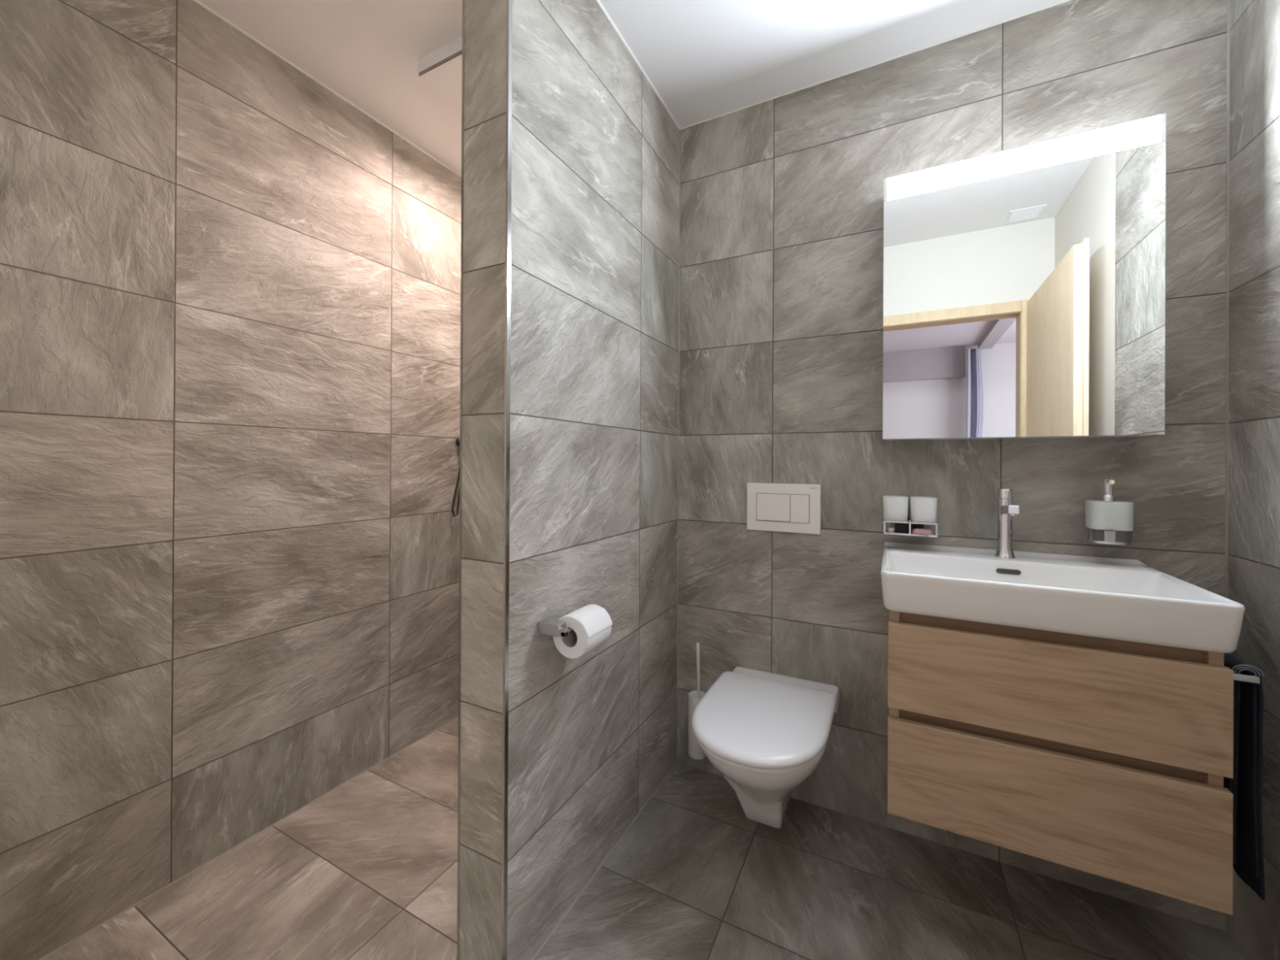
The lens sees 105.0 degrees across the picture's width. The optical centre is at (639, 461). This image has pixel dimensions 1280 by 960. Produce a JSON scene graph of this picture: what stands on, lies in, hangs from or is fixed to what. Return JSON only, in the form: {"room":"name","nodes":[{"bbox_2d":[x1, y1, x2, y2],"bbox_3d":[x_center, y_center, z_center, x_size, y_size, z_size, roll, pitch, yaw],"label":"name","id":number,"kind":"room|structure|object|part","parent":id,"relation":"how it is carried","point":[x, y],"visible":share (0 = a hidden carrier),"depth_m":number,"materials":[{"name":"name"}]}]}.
{"room":"bathroom","nodes":[
{"label":"bathroom","id":0,"kind":"room"},
{"bbox_2d":[0,0,461,959],"bbox_3d":[-1.107,-0.067,1.476,0.100,2.261,1.835,0,0,27],"label":"wall","id":1,"kind":"structure","parent":0,"point":[229,291],"depth_m":1.28,"materials":[{"name":"tile"}]},
{"bbox_2d":[39,717,457,959],"bbox_3d":[-1.069,1.064,1.452,0.006,0.006,1.635,0,0,27],"label":"trim","id":2,"kind":"structure","parent":1,"relation":"attached to","point":[278,821],"depth_m":1.32,"materials":[{"name":"beige plastic"}]},
{"bbox_2d":[193,0,461,177],"bbox_3d":[-1.057,-1.197,1.455,0.010,0.010,1.635,0,0,27],"label":"trim","id":3,"kind":"structure","parent":1,"relation":"attached to","point":[196,1],"depth_m":1.52,"materials":[{"name":"white"}]},
{"bbox_2d":[451,438,459,516],"bbox_3d":[-0.728,0.086,2.054,0.042,0.370,0.140,0,0,27],"label":"shower hose","id":4,"kind":"object","parent":1,"relation":"attached to","point":[457,441],"visible":0.35,"depth_m":2.01,"materials":[{"name":"grey metal"}]},
{"bbox_2d":[459,0,679,959],"bbox_3d":[-0.121,-0.061,1.394,0.126,2.261,0.874,0,0,27],"label":"wall partition","id":5,"kind":"structure","parent":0,"point":[595,180],"depth_m":1.14,"materials":[{"name":"tile"}]},
{"bbox_2d":[417,35,462,111],"bbox_3d":[-0.314,-1.166,1.634,0.445,0.053,0.633,0,0,27],"label":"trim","id":6,"kind":"structure","parent":5,"relation":"attached to","point":[446,79],"depth_m":1.45,"materials":[{"name":"white paint"}]},
{"bbox_2d":[418,49,462,75],"bbox_3d":[-0.457,-1.145,1.350,0.438,0.009,0.003,0,0,27],"label":"trim","id":7,"kind":"structure","parent":5,"relation":"attached to","point":[460,53],"depth_m":1.41,"materials":[{"name":"grey metal"}]},
{"bbox_2d":[457,0,464,959],"bbox_3d":[-0.374,-0.063,1.037,0.006,2.259,0.010,0,0,27],"label":"trim","id":8,"kind":"structure","parent":5,"relation":"attached to","point":[463,1],"depth_m":1.03,"materials":[{"name":"silver metal"}]},
{"bbox_2d":[501,0,512,959],"bbox_3d":[-0.265,-0.063,0.981,0.006,2.259,0.010,0,0,27],"label":"trim","id":9,"kind":"structure","parent":5,"relation":"attached to","point":[509,2],"depth_m":0.98,"materials":[{"name":"silver metal"}]},
{"bbox_2d":[537,616,574,636],"bbox_3d":[-0.161,0.359,1.106,0.070,0.025,0.130,0,0,27],"label":"toilet paper holder","id":10,"kind":"object","parent":5,"relation":"attached to","point":[551,626],"visible":0.79,"depth_m":1.05,"materials":[{"name":"grey metal"}]},
{"bbox_3d":[-0.142,0.361,1.098,0.031,0.016,0.126,0,0,27],"label":"arm","id":11,"kind":"part","parent":10,"relation":"part of","materials":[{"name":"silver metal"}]},
{"bbox_2d":[552,604,612,658],"bbox_3d":[-0.128,0.379,1.103,0.094,0.092,0.103,0,0,27],"label":"toilet paper roll","id":12,"kind":"object","parent":10,"relation":"hanging from","point":[591,624],"visible":0.96,"depth_m":1.07,"materials":[{"name":"white paper"}]},
{"bbox_2d":[531,761,676,959],"bbox_3d":[-0.071,1.069,1.363,0.006,0.006,0.874,0,0,27],"label":"trim","id":13,"kind":"structure","parent":5,"relation":"attached to","point":[658,787],"depth_m":1.27,"materials":[{"name":"beige plastic"}]},
{"bbox_2d":[595,0,680,129],"bbox_3d":[-0.059,-1.192,1.367,0.010,0.010,0.874,0,0,27],"label":"trim","id":14,"kind":"structure","parent":5,"relation":"attached to","point":[603,9],"depth_m":1.45,"materials":[{"name":"white paint"}]},
{"bbox_2d":[198,0,1063,175],"bbox_3d":[-0.039,-1.242,0.929,2.491,0.100,1.835,0,0,27],"label":"ceiling","id":15,"kind":"structure","parent":0,"point":[705,60],"depth_m":1.39,"materials":[{"name":"white paint"}]},
{"bbox_2d":[43,718,1245,959],"bbox_3d":[-0.051,1.119,0.925,2.491,0.100,1.835,0,0,27],"label":"floor","id":16,"kind":"structure","parent":0,"point":[367,869],"depth_m":1.20,"materials":[{"name":"tile"}]},
{"bbox_2d":[677,0,1226,931],"bbox_3d":[0.353,-0.059,1.697,2.291,2.261,0.100,0,0,27],"label":"wall","id":17,"kind":"structure","parent":0,"point":[782,197],"depth_m":1.47,"materials":[{"name":"tile"}]},
{"bbox_2d":[675,129,680,762],"bbox_3d":[0.136,-0.060,1.753,0.006,2.261,0.006,0,0,27],"label":"trim","id":18,"kind":"structure","parent":17,"relation":"attached to","point":[679,130],"depth_m":1.75,"materials":[{"name":"grey tile"}]},
{"bbox_2d":[688,690,706,759],"bbox_3d":[0.200,0.885,1.665,0.063,0.203,0.091,0,0,27],"label":"toilet brush holder","id":19,"kind":"object","parent":17,"relation":"attached to","point":[695,750],"visible":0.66,"depth_m":1.63,"materials":[{"name":"white plastic"}]},
{"bbox_2d":[696,642,699,698],"bbox_3d":[0.195,0.783,1.652,0.046,0.353,0.046,0,0,27],"label":"toilet brush","id":20,"kind":"object","parent":19,"relation":"in","point":[697,643],"visible":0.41,"depth_m":1.65,"materials":[{"name":"white plastic"}]},
{"bbox_2d":[691,666,840,828],"bbox_3d":[0.342,0.822,1.333,0.336,0.350,0.549,0,0,27],"label":"toilet","id":21,"kind":"object","parent":17,"relation":"attached to","point":[766,733],"visible":1,"depth_m":1.23,"materials":[{"name":"white ceramic"}]},
{"bbox_3d":[0.316,0.680,1.282,0.326,0.011,0.412,0,0,27],"label":"seat","id":22,"kind":"part","parent":21,"relation":"part of","materials":[{"name":"white plastic"}]},
{"bbox_3d":[0.314,0.660,1.278,0.336,0.025,0.423,0,0,27],"label":"lid","id":23,"kind":"part","parent":21,"relation":"part of","materials":[{"name":"white plastic"}]},
{"bbox_3d":[0.347,0.794,1.343,0.321,0.214,0.526,0,0,27],"label":"bowl","id":24,"kind":"part","parent":21,"relation":"part of","materials":[{"name":"white ceramic"}]},
{"bbox_2d":[746,482,821,534],"bbox_3d":[0.458,0.147,1.577,0.231,0.155,0.014,0,0,27],"label":"flush plate","id":25,"kind":"object","parent":17,"relation":"attached to","point":[771,507],"visible":1,"depth_m":1.57,"materials":[{"name":"white plastic"}]},
{"bbox_2d":[680,0,1070,129],"bbox_3d":[0.748,-1.187,1.442,1.364,0.007,0.007,0,0,27],"label":"trim","id":26,"kind":"structure","parent":17,"relation":"attached to","point":[1064,1],"depth_m":1.44,"materials":[{"name":"white paint"}]},
{"bbox_2d":[882,517,937,537],"bbox_3d":[0.755,0.181,1.376,0.132,0.040,0.100,0,0,27],"label":"holder","id":27,"kind":"object","parent":17,"relation":"attached to","point":[902,528],"visible":0.73,"depth_m":1.36,"materials":[{"name":"silver metal"}]},
{"bbox_2d":[888,527,893,532],"bbox_3d":[0.701,0.189,1.371,0.016,0.011,0.028,0,0,27],"label":"soap","id":28,"kind":"object","parent":27,"relation":"in","point":[890,529],"visible":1,"depth_m":1.36,"materials":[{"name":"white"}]},
{"bbox_2d":[882,495,908,521],"bbox_3d":[0.718,0.130,1.380,0.064,0.067,0.064,0,0,27],"label":"tumbler","id":29,"kind":"object","parent":27,"relation":"on","point":[895,507],"visible":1,"depth_m":1.35,"materials":[{"name":"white glass"}]},
{"bbox_2d":[882,528,937,537],"bbox_3d":[0.751,0.198,1.368,0.132,0.005,0.082,0,0,27],"label":"tray","id":30,"kind":"object","parent":27,"relation":"on","point":[896,531],"depth_m":1.35,"materials":[{"name":"silver metal"}]},
{"bbox_3d":[0.751,0.169,1.367,0.130,0.010,0.081,0,0,27],"label":"carrier frame","id":31,"kind":"part","parent":27,"relation":"part of","materials":[{"name":"silver metal"}]},
{"bbox_2d":[911,528,933,534],"bbox_3d":[0.769,0.188,1.338,0.050,0.013,0.034,0,0,27],"label":"packet","id":32,"kind":"object","parent":27,"relation":"in","point":[916,531],"visible":1,"depth_m":1.33,"materials":[{"name":"pink"}]},
{"bbox_2d":[910,496,937,523],"bbox_3d":[0.778,0.131,1.349,0.064,0.067,0.064,0,0,27],"label":"tumbler","id":33,"kind":"object","parent":27,"relation":"on","point":[922,508],"visible":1,"depth_m":1.32,"materials":[{"name":"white glass"}]},
{"bbox_2d":[882,112,1165,440],"bbox_3d":[0.943,-0.418,1.270,0.560,0.713,0.120,0,0,27],"label":"mirror","id":34,"kind":"object","parent":17,"relation":"attached to","point":[1024,287],"visible":1,"depth_m":1.20,"materials":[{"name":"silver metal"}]},
{"bbox_2d":[887,609,1233,915],"bbox_3d":[0.877,0.557,1.143,0.531,0.448,0.398,0,0,27],"label":"vanity unit","id":35,"kind":"object","parent":17,"relation":"attached to","point":[1111,759],"visible":0.96,"depth_m":0.95,"materials":[{"name":"brown wood"}]},
{"bbox_3d":[0.657,0.555,1.269,0.019,0.444,0.376,0,0,27],"label":"panel","id":36,"kind":"part","parent":35,"relation":"part of","materials":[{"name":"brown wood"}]},
{"bbox_3d":[0.805,0.561,1.004,0.487,0.065,0.016,0,0,27],"label":"grip rail","id":37,"kind":"part","parent":35,"relation":"part of","materials":[{"name":"brown wood"}]},
{"bbox_3d":[0.806,0.358,1.004,0.487,0.050,0.016,0,0,27],"label":"grip rail","id":38,"kind":"part","parent":35,"relation":"part of","materials":[{"name":"brown wood"}]},
{"bbox_3d":[0.789,0.676,0.975,0.531,0.209,0.019,0,0,27],"label":"drawer","id":39,"kind":"part","parent":35,"relation":"part of","materials":[{"name":"brown wood"}]},
{"bbox_3d":[0.790,0.451,0.975,0.531,0.186,0.019,0,0,27],"label":"drawer","id":40,"kind":"part","parent":35,"relation":"part of","materials":[{"name":"brown wood"}]},
{"bbox_2d":[880,542,1244,653],"bbox_3d":[0.875,0.284,1.139,0.562,0.098,0.407,0,0,27],"label":"washbasin","id":41,"kind":"object","parent":35,"relation":"in","point":[1122,599],"visible":0.98,"depth_m":1.01,"materials":[{"name":"white ceramic"}]},
{"bbox_2d":[994,488,1019,558],"bbox_3d":[0.924,0.157,1.235,0.045,0.175,0.150,0,0,27],"label":"mixer tap","id":42,"kind":"object","parent":41,"relation":"on","point":[1006,510],"visible":1,"depth_m":1.25,"materials":[{"name":"silver metal"}]},
{"bbox_3d":[0.913,0.120,1.213,0.024,0.032,0.100,0,0,27],"label":"spout","id":43,"kind":"part","parent":42,"relation":"part of","materials":[{"name":"silver metal"}]},
{"bbox_3d":[1.107,0.557,1.037,0.019,0.444,0.376,0,0,27],"label":"panel","id":44,"kind":"part","parent":35,"relation":"part of","materials":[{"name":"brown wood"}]},
{"bbox_2d":[1233,671,1259,684],"bbox_3d":[1.121,0.379,0.991,0.045,0.012,0.298,0,0,27],"label":"towel rail","id":45,"kind":"object","parent":35,"relation":"attached to","point":[1246,677],"visible":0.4,"depth_m":0.86,"materials":[{"name":"silver metal"}]},
{"bbox_2d":[1223,653,1265,901],"bbox_3d":[1.128,0.561,0.983,0.050,0.407,0.268,0,0,27],"label":"towel","id":46,"kind":"object","parent":45,"relation":"hanging from","point":[1245,786],"visible":0.33,"depth_m":0.87,"materials":[{"name":"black fabric"}]},
{"bbox_2d":[1084,479,1133,545],"bbox_3d":[1.125,0.117,1.183,0.077,0.152,0.102,0,0,27],"label":"soap dispenser","id":47,"kind":"object","parent":17,"relation":"attached to","point":[1108,521],"visible":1,"depth_m":1.15,"materials":[{"name":"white glass"}]},
{"bbox_2d":[1084,499,1133,531],"bbox_3d":[1.121,0.127,1.175,0.077,0.066,0.077,0,0,27],"label":"bottle","id":48,"kind":"object","parent":47,"relation":"on","point":[1103,515],"depth_m":1.15,"materials":[{"name":"white glass"}]},
{"bbox_3d":[1.121,0.190,1.175,0.070,0.006,0.070,0,0,27],"label":"plate","id":49,"kind":"part","parent":47,"relation":"part of","materials":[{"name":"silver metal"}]},
{"bbox_2d":[1226,0,1279,959],"bbox_3d":[1.016,-0.057,0.378,0.100,2.261,1.835,0,0,27],"label":"wall","id":50,"kind":"structure","parent":0,"point":[1253,927],"depth_m":1.03,"materials":[{"name":"tile"}]},
{"bbox_2d":[1223,0,1230,933],"bbox_3d":[1.348,-0.054,1.127,0.006,2.261,0.006,0,0,27],"label":"trim","id":51,"kind":"structure","parent":50,"relation":"attached to","point":[1228,1],"depth_m":1.13,"materials":[{"name":"grey tile"}]}
]}

